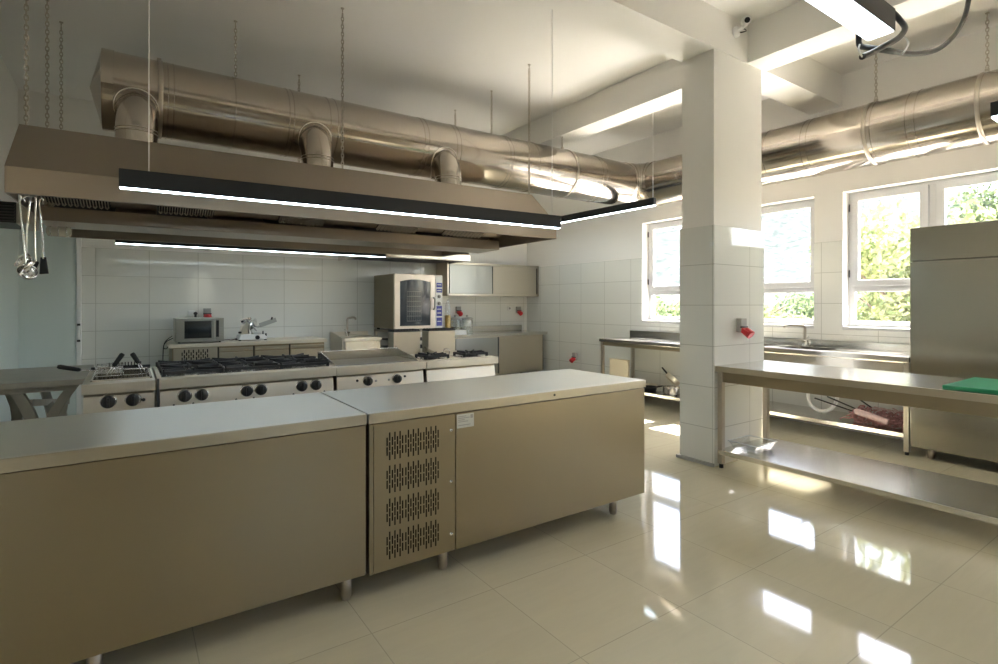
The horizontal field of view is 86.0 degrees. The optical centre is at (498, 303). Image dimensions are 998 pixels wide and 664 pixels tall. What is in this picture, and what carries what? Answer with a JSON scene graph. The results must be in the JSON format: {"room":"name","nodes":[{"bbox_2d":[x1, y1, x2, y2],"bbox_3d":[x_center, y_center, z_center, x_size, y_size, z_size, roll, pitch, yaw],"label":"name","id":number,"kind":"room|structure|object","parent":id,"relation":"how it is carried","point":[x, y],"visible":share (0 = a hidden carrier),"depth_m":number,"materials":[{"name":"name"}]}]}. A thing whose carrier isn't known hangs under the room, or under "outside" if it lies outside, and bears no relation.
{"room":"commercial kitchen","nodes":[
{"label":"commercial kitchen","id":0,"kind":"room"},
{"bbox_2d":[0,55,17,202],"bbox_3d":[-2.333,-0.560,1.345,0.200,3.860,11.670,0,0,-35],"label":"wall","id":1,"kind":"structure","parent":0,"point":[8,88],"depth_m":5.62,"materials":[{"name":"white paint"}]},
{"bbox_2d":[0,199,18,421],"bbox_3d":[-4.628,0.168,4.840,0.012,2.395,3.230,0,0,-35],"label":"partition panel","id":2,"kind":"object","parent":1,"relation":"attached to","point":[9,238],"visible":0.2,"depth_m":5.65,"materials":[{"name":"paint"}]},
{"bbox_2d":[0,201,38,230],"bbox_3d":[-4.406,-0.787,4.827,0.337,0.185,0.545,0,0,-35],"label":"air vent","id":3,"kind":"object","parent":1,"relation":"in","point":[9,211],"visible":0.77,"depth_m":4.66,"materials":[{"name":"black metal"}]},
{"bbox_2d":[46,226,75,237],"bbox_3d":[-3.455,-0.568,4.219,0.180,0.098,0.101,0,0,-35],"label":"lamp","id":4,"kind":"object","parent":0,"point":[59,231],"depth_m":4.19,"materials":[{"name":"silver metal"}]},
{"bbox_2d":[18,89,526,413],"bbox_3d":[-2.545,-0.560,8.440,7.940,3.860,0.250,0,0,-35],"label":"wall","id":5,"kind":"structure","parent":0,"point":[132,295],"depth_m":7.40,"materials":[{"name":"white tile"}]},
{"bbox_2d":[19,221,79,419],"bbox_3d":[-5.305,0.168,6.319,0.566,2.395,0.112,0,0,-35],"label":"door","id":6,"kind":"structure","parent":5,"relation":"in","point":[47,302],"depth_m":6.33,"materials":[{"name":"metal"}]},
{"bbox_2d":[76,238,81,414],"bbox_3d":[-5.099,0.145,6.492,0.046,2.450,0.062,0,0,-35],"label":"trim","id":7,"kind":"structure","parent":5,"relation":"attached to","point":[78,240],"depth_m":6.47,"materials":[{"name":"white plastic"}]},
{"bbox_2d":[188,310,197,316],"bbox_3d":[-4.105,0.140,7.169,0.107,0.090,0.060,0,0,-35],"label":"power outlet","id":8,"kind":"object","parent":5,"relation":"attached to","point":[190,312],"visible":0.96,"depth_m":7.17,"materials":[{"name":"white plastic"}]},
{"bbox_2d":[203,308,211,316],"bbox_3d":[-3.941,0.153,7.234,0.100,0.175,0.136,0,0,-35],"label":"wall socket","id":9,"kind":"object","parent":5,"relation":"attached to","point":[206,311],"visible":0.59,"depth_m":7.24,"materials":[{"name":"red plastic"}]},
{"bbox_2d":[456,306,462,315],"bbox_3d":[-0.700,0.143,9.482,0.100,0.175,0.136,0,0,-35],"label":"wall socket","id":10,"kind":"object","parent":5,"relation":"attached to","point":[458,308],"visible":1,"depth_m":9.48,"materials":[{"name":"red plastic"}]},
{"bbox_2d":[436,262,538,296],"bbox_3d":[-0.172,-0.415,9.681,1.965,0.570,0.395,0,0,-35],"label":"upper cabinet","id":11,"kind":"object","parent":5,"relation":"attached to","point":[458,279],"visible":0.88,"depth_m":9.45,"materials":[{"name":"metal"}]},
{"bbox_2d":[516,307,522,315],"bbox_3d":[0.397,0.148,10.243,0.100,0.175,0.136,0,0,-35],"label":"wall socket","id":12,"kind":"object","parent":5,"relation":"attached to","point":[518,309],"visible":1,"depth_m":10.23,"materials":[{"name":"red plastic"}]},
{"bbox_2d":[338,253,470,263],"bbox_3d":[-1.472,-0.895,8.350,1.740,0.470,1.100,0,0,-35],"label":"lamp","id":13,"kind":"object","parent":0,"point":[466,257],"visible":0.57,"depth_m":8.23,"materials":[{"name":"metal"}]},
{"bbox_2d":[451,315,460,319],"bbox_3d":[-0.752,0.356,9.154,0.224,0.316,0.224,0,0,-35],"label":"lid","id":14,"kind":"object","parent":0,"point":[454,317],"visible":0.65,"depth_m":9.08,"materials":[{"name":"grey plastic"}]},
{"bbox_2d":[0,0,997,154],"bbox_3d":[0.836,-2.565,3.567,7.940,0.150,12.110,0,0,-35],"label":"ceiling","id":15,"kind":"structure","parent":0,"point":[425,59],"depth_m":5.16,"materials":[{"name":"paint"}]},
{"bbox_2d":[23,0,28,124],"bbox_3d":[-3.013,-1.807,3.409,0.030,1.366,0.029,0,0,-35],"label":"chain","id":16,"kind":"object","parent":15,"relation":"hanging from","point":[25,4],"visible":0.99,"depth_m":3.40,"materials":[{"name":"metal"}]},
{"bbox_2d":[4,124,555,256],"bbox_3d":[-1.788,-0.825,5.148,4.010,0.611,2.450,0,0,-33],"label":"exhaust hood","id":17,"kind":"object","parent":16,"relation":"hanging from","point":[76,174],"visible":0.94,"depth_m":4.22,"materials":[{"name":"metal"}]},
{"bbox_2d":[14,195,31,266],"bbox_3d":[-2.795,-0.422,3.142,0.098,0.431,0.079,0,0,41],"label":"ladle","id":18,"kind":"object","parent":17,"relation":"hanging from","point":[20,260],"visible":0.65,"depth_m":3.15,"materials":[{"name":"silver metal"}]},
{"bbox_2d":[14,253,31,266],"bbox_3d":[-2.796,-0.253,3.144,0.100,0.092,0.076,3,1,25],"label":"bowl","id":19,"kind":"object","parent":18,"relation":"on","point":[20,260],"depth_m":3.15,"materials":[{"name":"silver metal"}]},
{"bbox_2d":[16,194,38,279],"bbox_3d":[-2.741,-0.387,3.108,0.076,0.500,0.099,0,0,40],"label":"ladle","id":20,"kind":"object","parent":17,"relation":"hanging from","point":[34,272],"visible":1,"depth_m":3.10,"materials":[{"name":"silver metal"}]},
{"bbox_2d":[16,264,38,279],"bbox_3d":[-2.741,-0.183,3.107,0.076,0.092,0.100,0,4,35],"label":"bowl","id":21,"kind":"object","parent":20,"relation":"on","point":[34,272],"depth_m":3.12,"materials":[{"name":"silver metal"}]},
{"bbox_2d":[21,195,39,273],"bbox_3d":[-2.761,-0.397,3.153,0.070,0.481,0.106,0,0,-28],"label":"skimmer","id":22,"kind":"object","parent":17,"relation":"hanging from","point":[27,268],"visible":0.94,"depth_m":3.14,"materials":[{"name":"silver metal"}]},
{"bbox_2d":[21,261,39,273],"bbox_3d":[-2.761,-0.204,3.152,0.061,0.095,0.112,0,2,-5],"label":"bowl","id":23,"kind":"object","parent":22,"relation":"on","point":[27,268],"depth_m":3.13,"materials":[{"name":"silver metal"}]},
{"bbox_2d":[38,197,48,273],"bbox_3d":[-2.722,-0.406,3.190,0.062,0.463,0.038,0,0,30],"label":"spatula","id":24,"kind":"object","parent":17,"relation":"hanging from","point":[43,260],"visible":1,"depth_m":3.19,"materials":[{"name":"silver metal"}]},
{"bbox_2d":[45,0,49,127],"bbox_3d":[-3.460,-1.807,4.096,0.030,1.366,0.029,0,0,-35],"label":"chain","id":25,"kind":"object","parent":15,"relation":"hanging from","point":[47,1],"visible":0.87,"depth_m":4.09,"materials":[{"name":"metal"}]},
{"bbox_2d":[59,21,62,129],"bbox_3d":[-3.875,-1.807,4.733,0.030,1.366,0.029,0,0,-35],"label":"chain","id":26,"kind":"object","parent":15,"relation":"hanging from","point":[61,22],"visible":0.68,"depth_m":4.73,"materials":[{"name":"metal"}]},
{"bbox_2d":[234,20,236,77],"bbox_3d":[-2.323,-2.227,4.717,0.030,0.526,0.029,0,0,-35],"label":"chain","id":27,"kind":"object","parent":15,"relation":"hanging from","point":[235,21],"visible":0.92,"depth_m":4.71,"materials":[{"name":"metal"}]},
{"bbox_2d":[89,48,997,204],"bbox_3d":[1.905,-1.571,2.616,6.603,0.878,8.888,0,0,-35],"label":"ventilation duct","id":28,"kind":"object","parent":27,"relation":"hanging from","point":[187,104],"visible":0.84,"depth_m":4.99,"materials":[{"name":"metal"}]},
{"bbox_2d":[115,170,385,256],"bbox_3d":[-2.782,-1.558,6.431,2.980,1.865,0.052,0,0,-34],"label":"lamp","id":29,"kind":"object","parent":15,"relation":"hanging from","point":[116,241],"visible":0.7,"depth_m":6.28,"materials":[{"name":"white plastic"}]},
{"bbox_2d":[116,243,376,256],"bbox_3d":[-2.782,-0.630,6.431,2.972,0.011,0.040,0,0,-34],"label":"diffuser","id":30,"kind":"object","parent":29,"relation":"attached to","point":[150,244],"depth_m":6.33,"materials":[{"name":"white plastic"}]},
{"bbox_2d":[119,0,560,228],"bbox_3d":[-0.778,-1.558,3.692,3.014,1.865,0.052,0,0,-32],"label":"lamp","id":31,"kind":"object","parent":15,"relation":"hanging from","point":[129,179],"visible":0.88,"depth_m":3.39,"materials":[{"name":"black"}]},
{"bbox_2d":[120,187,559,228],"bbox_3d":[-0.778,-0.630,3.692,3.006,0.011,0.040,0,0,-32],"label":"diffuser","id":32,"kind":"object","parent":31,"relation":"attached to","point":[172,190],"depth_m":3.49,"materials":[{"name":"white plastic"}]},
{"bbox_2d":[341,7,343,168],"bbox_3d":[-1.320,-1.807,4.511,0.030,1.366,0.029,0,0,-35],"label":"chain","id":33,"kind":"object","parent":15,"relation":"hanging from","point":[342,8],"visible":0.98,"depth_m":4.50,"materials":[{"name":"metal"}]},
{"bbox_2d":[490,90,492,132],"bbox_3d":[-0.088,-2.227,6.268,0.030,0.526,0.029,0,0,-35],"label":"chain","id":34,"kind":"object","parent":15,"relation":"hanging from","point":[491,91],"visible":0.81,"depth_m":6.26,"materials":[{"name":"metal"}]},
{"bbox_2d":[528,64,530,193],"bbox_3d":[0.315,-1.807,5.574,0.030,1.366,0.029,0,0,-35],"label":"chain","id":35,"kind":"object","parent":15,"relation":"hanging from","point":[528,64],"visible":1,"depth_m":5.57,"materials":[{"name":"metal"}]},
{"bbox_2d":[561,197,655,222],"bbox_3d":[1.138,-1.867,8.043,0.050,1.245,2.980,0,0,-35],"label":"lamp","id":36,"kind":"object","parent":15,"relation":"hanging from","point":[649,202],"visible":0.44,"depth_m":7.41,"materials":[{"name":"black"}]},
{"bbox_2d":[561,205,655,222],"bbox_3d":[1.138,-1.250,8.043,0.040,0.011,2.972,0,0,-35],"label":"diffuser","id":37,"kind":"object","parent":36,"relation":"attached to","point":[634,207],"depth_m":7.49,"materials":[{"name":"white plastic"}]},
{"bbox_2d":[531,0,841,114],"bbox_3d":[0.592,-2.320,3.849,7.460,0.340,0.330,0,0,-35],"label":"beam","id":38,"kind":"structure","parent":15,"relation":"attached to","point":[679,30],"depth_m":4.44,"materials":[{"name":"white paint"}]},
{"bbox_2d":[732,15,751,37],"bbox_3d":[2.134,-2.399,4.627,0.169,0.158,0.155,0,0,-35],"label":"security camera","id":39,"kind":"object","parent":38,"relation":"attached to","point":[736,31],"visible":1,"depth_m":4.62,"materials":[{"name":"white plastic"}]},
{"bbox_2d":[502,0,960,147],"bbox_3d":[2.478,-2.320,4.683,0.310,0.340,11.670,0,0,-35],"label":"beam","id":40,"kind":"structure","parent":15,"relation":"attached to","point":[800,30],"depth_m":5.46,"materials":[{"name":"white paint"}]},
{"bbox_2d":[805,0,894,40],"bbox_3d":[0.526,-1.857,1.606,2.995,1.265,0.115,0,0,-35],"label":"lamp","id":41,"kind":"object","parent":15,"relation":"hanging from","point":[869,19],"visible":1,"depth_m":2.31,"materials":[{"name":"white plastic"}]},
{"bbox_2d":[874,53,877,98],"bbox_3d":[3.711,-2.244,5.264,0.030,0.491,0.029,0,0,-35],"label":"chain","id":42,"kind":"object","parent":15,"relation":"hanging from","point":[876,53],"visible":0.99,"depth_m":5.26,"materials":[{"name":"metal"}]},
{"bbox_2d":[855,0,970,59],"bbox_3d":[2.122,-1.759,2.712,1.567,1.462,0.199,0,0,-35],"label":"power cable","id":43,"kind":"object","parent":15,"relation":"hanging from","point":[871,50],"visible":0.81,"depth_m":2.47,"materials":[{"name":"black plastic"}]},
{"bbox_2d":[985,12,989,68],"bbox_3d":[4.184,-2.244,4.582,0.030,0.491,0.029,0,0,-35],"label":"chain","id":44,"kind":"object","parent":15,"relation":"hanging from","point":[987,13],"visible":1,"depth_m":4.58,"materials":[{"name":"metal"}]},
{"bbox_2d":[990,101,997,121],"bbox_3d":[3.887,-1.857,3.950,1.510,1.265,0.050,0,0,-35],"label":"lamp","id":45,"kind":"object","parent":15,"relation":"hanging from","point":[993,105],"visible":1,"depth_m":3.53,"materials":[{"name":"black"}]},
{"bbox_2d":[70,395,997,663],"bbox_3d":[0.836,1.430,3.567,7.940,0.120,12.110,0,0,-35],"label":"floor","id":46,"kind":"structure","parent":0,"point":[739,562],"depth_m":2.58,"materials":[{"name":"tile"}]},
{"bbox_2d":[0,365,93,420],"bbox_3d":[-3.856,0.978,4.420,0.762,0.785,1.180,0,0,-35],"label":"wooden table","id":47,"kind":"object","parent":46,"relation":"on","point":[14,383],"visible":0.46,"depth_m":4.12,"materials":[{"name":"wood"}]},
{"bbox_2d":[81,361,155,413],"bbox_3d":[-2.656,0.907,3.755,0.385,0.925,0.922,0,0,-35],"label":"fryer","id":48,"kind":"object","parent":46,"relation":"on","point":[105,394],"visible":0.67,"depth_m":3.42,"materials":[{"name":"metal"}]},
{"bbox_2d":[95,353,124,379],"bbox_3d":[-2.709,0.493,3.731,0.162,0.317,0.387,0,0,-35],"label":"basket","id":49,"kind":"object","parent":48,"relation":"in","point":[121,355],"visible":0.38,"depth_m":3.60,"materials":[{"name":"silver metal"}]},
{"bbox_2d":[57,363,123,373],"bbox_3d":[-2.844,0.448,3.729,0.368,0.069,0.276,0,0,-35],"label":"basket","id":50,"kind":"object","parent":49,"relation":"on","point":[97,370],"visible":0.87,"depth_m":3.68,"materials":[{"name":"silver metal"}]},
{"bbox_2d":[123,352,147,377],"bbox_3d":[-2.592,0.493,3.812,0.144,0.317,0.386,0,0,-35],"label":"basket","id":51,"kind":"object","parent":48,"relation":"in","point":[133,355],"visible":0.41,"depth_m":3.67,"materials":[{"name":"silver metal"}]},
{"bbox_2d":[0,392,366,663],"bbox_3d":[-1.596,0.939,2.211,1.897,0.863,0.748,0,0,-35],"label":"base cabinet","id":52,"kind":"object","parent":46,"relation":"on","point":[124,528],"visible":1,"depth_m":2.04,"materials":[{"name":"metal"}]},
{"bbox_2d":[0,392,364,458],"bbox_3d":[-1.599,0.530,2.215,1.897,0.047,0.738,0,0,-35],"label":"countertop","id":53,"kind":"structure","parent":52,"relation":"on","point":[27,437],"depth_m":2.28,"materials":[{"name":"metal"}]},
{"bbox_2d":[153,353,335,406],"bbox_3d":[-2.009,0.909,4.203,1.180,0.922,0.923,0,0,-35],"label":"gas range","id":54,"kind":"object","parent":46,"relation":"on","point":[206,380],"visible":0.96,"depth_m":3.88,"materials":[{"name":"metal"}]},
{"bbox_2d":[166,336,326,360],"bbox_3d":[-3.394,0.933,7.279,1.900,0.873,0.670,0,0,-35],"label":"base cabinet","id":55,"kind":"object","parent":46,"relation":"on","point":[311,345],"depth_m":6.98,"materials":[{"name":"metal"}]},
{"bbox_2d":[182,350,193,360],"bbox_3d":[-3.836,0.671,6.591,0.132,0.197,0.009,0,0,-35],"label":"vent grille","id":56,"kind":"object","parent":55,"relation":"attached to","point":[186,354],"depth_m":6.59,"materials":[{"name":"metal"}]},
{"bbox_2d":[162,317,223,359],"bbox_3d":[-3.918,0.502,6.851,0.652,0.636,0.528,0,0,-35],"label":"microwave oven","id":57,"kind":"object","parent":55,"relation":"on","point":[189,329],"visible":0.94,"depth_m":6.69,"materials":[{"name":"grey metal"}]},
{"bbox_2d":[196,349,207,359],"bbox_3d":[-3.708,0.671,6.679,0.132,0.197,0.009,0,0,-35],"label":"vent grille","id":58,"kind":"object","parent":55,"relation":"attached to","point":[200,353],"depth_m":6.67,"materials":[{"name":"metal"}]},
{"bbox_2d":[166,336,326,347],"bbox_3d":[-3.394,0.520,7.279,1.900,0.047,0.670,0,0,-35],"label":"countertop","id":59,"kind":"structure","parent":55,"relation":"on","point":[308,339],"depth_m":7.01,"materials":[{"name":"metal"}]},
{"bbox_2d":[226,317,276,340],"bbox_3d":[-3.360,0.339,7.233,0.614,0.315,0.323,0,0,-35],"label":"meat slicer","id":60,"kind":"object","parent":55,"relation":"on","point":[246,332],"visible":0.97,"depth_m":7.17,"materials":[{"name":"silver metal"}]},
{"bbox_2d":[330,331,381,350],"bbox_3d":[-2.184,0.903,8.166,0.600,0.935,0.590,0,0,-35],"label":"sink","id":61,"kind":"object","parent":46,"relation":"on","point":[356,340],"visible":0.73,"depth_m":8.00,"materials":[{"name":"metal"}]},
{"bbox_2d":[344,316,356,335],"bbox_3d":[-2.297,0.352,8.297,0.200,0.303,0.089,0,0,4],"label":"faucet","id":62,"kind":"object","parent":61,"relation":"on","point":[347,332],"visible":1,"depth_m":8.29,"materials":[{"name":"silver metal"}]},
{"bbox_2d":[316,348,425,390],"bbox_3d":[-1.202,0.894,4.763,0.779,0.952,0.923,0,0,-35],"label":"griddle","id":63,"kind":"object","parent":46,"relation":"on","point":[361,368],"visible":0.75,"depth_m":4.50,"materials":[{"name":"metal"}]},
{"bbox_2d":[374,328,422,347],"bbox_3d":[-1.462,0.892,8.503,0.790,0.955,0.760,0,0,-35],"label":"stand","id":64,"kind":"object","parent":46,"relation":"on","point":[420,329],"visible":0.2,"depth_m":8.50,"materials":[{"name":"metal"}]},
{"bbox_2d":[374,274,441,328],"bbox_3d":[-1.425,-0.015,8.462,0.815,0.860,0.870,0,0,-35],"label":"oven","id":65,"kind":"object","parent":64,"relation":"on","point":[401,301],"visible":0.97,"depth_m":8.18,"materials":[{"name":"metal"}]},
{"bbox_2d":[388,328,497,381],"bbox_3d":[-0.576,0.814,5.205,0.757,1.112,0.910,0,0,-35],"label":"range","id":66,"kind":"object","parent":46,"relation":"on","point":[443,362],"visible":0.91,"depth_m":5.03,"materials":[{"name":"metal"}]},
{"bbox_2d":[321,369,645,575],"bbox_3d":[-0.023,0.939,3.298,1.907,0.863,0.754,0,0,-35],"label":"counter","id":67,"kind":"object","parent":46,"relation":"on","point":[454,464],"depth_m":2.88,"materials":[{"name":"metal"}]},
{"bbox_2d":[386,520,438,558],"bbox_3d":[-0.415,1.139,2.587,0.276,0.130,0.007,0,0,-35],"label":"vent grille","id":68,"kind":"object","parent":67,"relation":"attached to","point":[407,540],"depth_m":2.58,"materials":[{"name":"metal"}]},
{"bbox_2d":[386,488,438,525],"bbox_3d":[-0.415,0.983,2.587,0.276,0.130,0.007,0,0,-35],"label":"vent grille","id":69,"kind":"object","parent":67,"relation":"attached to","point":[414,506],"depth_m":2.58,"materials":[{"name":"metal"}]},
{"bbox_2d":[386,457,438,492],"bbox_3d":[-0.415,0.828,2.587,0.276,0.130,0.007,0,0,-35],"label":"vent grille","id":70,"kind":"object","parent":67,"relation":"attached to","point":[413,474],"depth_m":2.58,"materials":[{"name":"metal"}]},
{"bbox_2d":[386,426,438,459],"bbox_3d":[-0.415,0.672,2.587,0.276,0.130,0.007,0,0,-35],"label":"vent grille","id":71,"kind":"object","parent":67,"relation":"attached to","point":[404,442],"depth_m":2.58,"materials":[{"name":"metal"}]},
{"bbox_2d":[321,369,641,423],"bbox_3d":[-0.027,0.530,3.305,1.907,0.047,0.738,0,0,-35],"label":"countertop","id":72,"kind":"structure","parent":67,"relation":"on","point":[370,400],"depth_m":3.15,"materials":[{"name":"metal"}]},
{"bbox_2d":[442,325,547,374],"bbox_3d":[-0.118,0.892,9.539,1.980,0.955,0.690,0,0,-35],"label":"base cabinet","id":73,"kind":"object","parent":46,"relation":"on","point":[517,350],"visible":0.46,"depth_m":9.43,"materials":[{"name":"metal"}]},
{"bbox_2d":[442,325,547,337],"bbox_3d":[-0.118,0.489,9.539,1.980,0.149,0.690,0,0,-35],"label":"countertop","id":74,"kind":"structure","parent":73,"relation":"on","point":[501,330],"depth_m":9.67,"materials":[{"name":"metal"}]},
{"bbox_2d":[445,304,450,327],"bbox_3d":[-0.863,0.224,9.016,0.100,0.587,0.100,0,0,-35],"label":"squeeze bottle","id":75,"kind":"object","parent":74,"relation":"on","point":[447,317],"visible":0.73,"depth_m":8.98,"materials":[{"name":"yellow plastic"}]},
{"bbox_2d":[599,330,679,400],"bbox_3d":[2.218,0.892,7.369,0.725,0.955,1.680,0,0,-35],"label":"work table","id":76,"kind":"object","parent":46,"relation":"on","point":[668,341],"visible":0.34,"depth_m":7.54,"materials":[{"name":"metal"}]},
{"bbox_2d":[609,358,629,377],"bbox_3d":[1.735,0.994,7.709,0.050,0.380,0.360,0,0,-35],"label":"panel","id":77,"kind":"object","parent":76,"relation":"on","point":[618,367],"visible":0.77,"depth_m":7.66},
{"bbox_2d":[599,330,679,347],"bbox_3d":[2.218,0.485,7.369,0.725,0.140,1.680,0,0,-35],"label":"countertop","id":78,"kind":"structure","parent":76,"relation":"on","point":[665,339],"depth_m":7.58,"materials":[{"name":"metal"}]},
{"bbox_2d":[643,385,663,390],"bbox_3d":[2.106,1.157,7.340,0.358,0.054,0.210,0,0,-35],"label":"frying pan","id":79,"kind":"object","parent":76,"relation":"on","point":[648,387],"visible":0.79,"depth_m":7.22,"materials":[{"name":"metal"}]},
{"bbox_2d":[644,385,679,400],"bbox_3d":[2.219,1.205,7.345,0.700,0.040,1.580,0,0,-35],"label":"shelf","id":80,"kind":"object","parent":76,"relation":"attached to","point":[659,393],"depth_m":6.97,"materials":[{"name":"metal"}]},
{"bbox_2d":[662,385,679,394],"bbox_3d":[2.271,1.137,7.014,0.249,0.093,0.241,0,0,-18],"label":"cooking pot","id":81,"kind":"object","parent":76,"relation":"on","point":[667,389],"visible":0.83,"depth_m":6.92,"materials":[{"name":"silver metal"}]},
{"bbox_2d":[662,367,679,385],"bbox_3d":[2.292,0.967,7.051,0.200,0.252,0.220,0,0,-34],"label":"saucepan","id":82,"kind":"object","parent":81,"relation":"on","point":[670,377],"visible":0.98,"depth_m":6.98,"materials":[{"name":"metal"}]},
{"bbox_2d":[676,48,763,466],"bbox_3d":[2.008,-0.390,4.846,0.795,3.520,0.365,0,0,-35],"label":"column","id":83,"kind":"structure","parent":46,"relation":"on","point":[722,237],"depth_m":4.66,"materials":[{"name":"white paint"}]},
{"bbox_2d":[736,318,754,338],"bbox_3d":[2.141,0.218,4.633,0.100,0.175,0.136,0,0,-35],"label":"wall socket","id":84,"kind":"object","parent":83,"relation":"attached to","point":[741,323],"visible":1,"depth_m":4.63,"materials":[{"name":"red plastic"}]},
{"bbox_2d":[764,337,910,454],"bbox_3d":[3.381,0.889,5.781,0.626,0.962,1.955,0,0,-35],"label":"sink","id":85,"kind":"object","parent":46,"relation":"on","point":[891,357],"visible":0.41,"depth_m":5.47,"materials":[{"name":"metal"}]},
{"bbox_2d":[770,401,902,436],"bbox_3d":[3.367,1.195,5.783,0.595,0.040,1.935,0,0,-35],"label":"shelf","id":86,"kind":"object","parent":85,"relation":"attached to","point":[793,411],"depth_m":5.56,"materials":[{"name":"metal"}]},
{"bbox_2d":[764,337,909,362],"bbox_3d":[3.381,0.471,5.781,0.626,0.127,1.955,0,0,-35],"label":"countertop","id":87,"kind":"structure","parent":85,"relation":"on","point":[890,352],"depth_m":5.56,"materials":[{"name":"metal"}]},
{"bbox_2d":[783,324,808,345],"bbox_3d":[3.350,0.354,6.022,0.380,0.257,0.059,0,0,-23],"label":"faucet","id":88,"kind":"object","parent":87,"relation":"on","point":[804,341],"visible":1,"depth_m":6.05,"materials":[{"name":"silver metal"}]},
{"bbox_2d":[839,405,902,428],"bbox_3d":[3.661,1.085,5.155,0.311,0.182,0.570,0,0,-29],"label":"mop","id":89,"kind":"object","parent":85,"relation":"on","point":[883,419],"visible":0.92,"depth_m":5.11,"materials":[{"name":"red fabric"}]},
{"bbox_2d":[814,398,852,410],"bbox_3d":[3.399,1.028,5.425,0.014,0.099,0.364,0,0,-40],"label":"rod","id":90,"kind":"object","parent":89,"relation":"attached to","point":[814,398],"visible":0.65,"depth_m":5.42,"materials":[{"name":"black metal"}]},
{"bbox_2d":[827,396,854,408],"bbox_3d":[3.460,1.002,5.407,0.014,0.098,0.264,0,0,-37],"label":"rod","id":91,"kind":"object","parent":89,"relation":"on","point":[827,396],"visible":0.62,"depth_m":5.40,"materials":[{"name":"black metal"}]},
{"bbox_2d":[715,360,997,524],"bbox_3d":[2.853,0.946,3.651,0.770,0.848,2.548,0,0,-35],"label":"prep table","id":92,"kind":"object","parent":46,"relation":"on","point":[976,500],"visible":1,"depth_m":3.76,"materials":[{"name":"metal"}]},
{"bbox_2d":[728,435,776,447],"bbox_3d":[2.117,1.179,4.466,0.316,0.070,0.253,0,0,-35],"label":"tub","id":93,"kind":"object","parent":92,"relation":"on","point":[746,435],"visible":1,"depth_m":4.45,"materials":[{"name":"plastic"}]},
{"bbox_2d":[718,360,997,395],"bbox_3d":[2.857,0.546,3.654,0.760,0.048,2.548,0,0,-35],"label":"countertop","id":94,"kind":"structure","parent":92,"relation":"on","point":[866,375],"depth_m":3.93,"materials":[{"name":"metal"}]},
{"bbox_2d":[942,377,997,393],"bbox_3d":[3.120,0.511,3.239,0.620,0.022,0.525,0,0,-35],"label":"cutting board","id":95,"kind":"object","parent":92,"relation":"on","point":[975,384],"visible":1,"depth_m":3.26,"materials":[{"name":"green plastic"}]},
{"bbox_2d":[910,220,997,461],"bbox_3d":[4.277,0.349,4.461,0.625,2.042,1.215,0,0,-35],"label":"fridge","id":96,"kind":"object","parent":46,"relation":"on","point":[954,267],"visible":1,"depth_m":4.52,"materials":[{"name":"metal"}]},
{"bbox_2d":[527,25,997,439],"bbox_3d":[3.986,-0.560,5.729,0.300,3.860,11.670,0,0,-35],"label":"wall","id":97,"kind":"structure","parent":0,"point":[594,275],"depth_m":7.55,"materials":[{"name":"white tile"}]},
{"bbox_2d":[569,353,576,362],"bbox_3d":[1.278,0.943,9.248,0.136,0.175,0.100,0,0,-35],"label":"wall socket","id":98,"kind":"object","parent":97,"relation":"attached to","point":[574,355],"visible":1,"depth_m":9.23,"materials":[{"name":"red plastic"}]},
{"bbox_2d":[642,199,813,328],"bbox_3d":[2.956,-0.465,7.138,0.225,1.500,2.469,0,0,-35],"label":"window","id":99,"kind":"structure","parent":97,"relation":"in","point":[781,287],"depth_m":6.61,"materials":[{"name":"white plastic"}]},
{"bbox_2d":[842,171,997,331],"bbox_3d":[4.255,-0.465,5.266,0.225,1.500,1.502,0,0,-35],"label":"window","id":100,"kind":"structure","parent":97,"relation":"in","point":[933,194],"depth_m":5.55,"materials":[{"name":"white plastic"}]},
{"label":"outside","id":101,"kind":"structure","parent":0,"visible":0},
{"bbox_2d":[655,189,995,320],"bbox_3d":[26.807,1.072,42.938,75.000,38.385,130.000,0,0,-35],"label":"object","id":102,"kind":"structure","parent":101,"point":[787,235],"depth_m":38.63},
{"bbox_2d":[655,295,679,315],"bbox_3d":[3.569,1.154,12.998,2.211,3.048,2.244,0,0,-35],"label":"leafy bush","id":103,"kind":"object","parent":102,"relation":"on","point":[670,310],"visible":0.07,"depth_m":12.61,"materials":[{"name":"green plant"}]},
{"bbox_2d":[764,304,813,319],"bbox_3d":[5.338,1.297,11.541,3.026,2.763,2.767,0,0,-35],"label":"leafy bush","id":104,"kind":"object","parent":102,"relation":"on","point":[769,313],"visible":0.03,"depth_m":11.34,"materials":[{"name":"green plant"}]},
{"bbox_2d":[773,292,880,320],"bbox_3d":[8.791,1.101,13.966,3.208,3.152,3.104,0,0,4],"label":"leafy bush","id":105,"kind":"object","parent":102,"relation":"on","point":[808,301],"visible":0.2,"depth_m":13.95,"materials":[{"name":"green plant"}]},
{"bbox_2d":[807,198,997,321],"bbox_3d":[6.893,0.510,8.601,3.252,4.331,3.284,0,0,-29],"label":"leafy tree","id":106,"kind":"object","parent":102,"relation":"on","point":[895,307],"visible":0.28,"depth_m":8.31,"materials":[{"name":"green plant"}]},
{"bbox_2d":[947,182,997,224],"bbox_3d":[11.646,-0.443,12.059,2.621,6.233,2.486,0,0,-35],"label":"leafy tree","id":107,"kind":"object","parent":102,"relation":"on","point":[986,195],"visible":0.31,"depth_m":12.52,"materials":[{"name":"green plant"}]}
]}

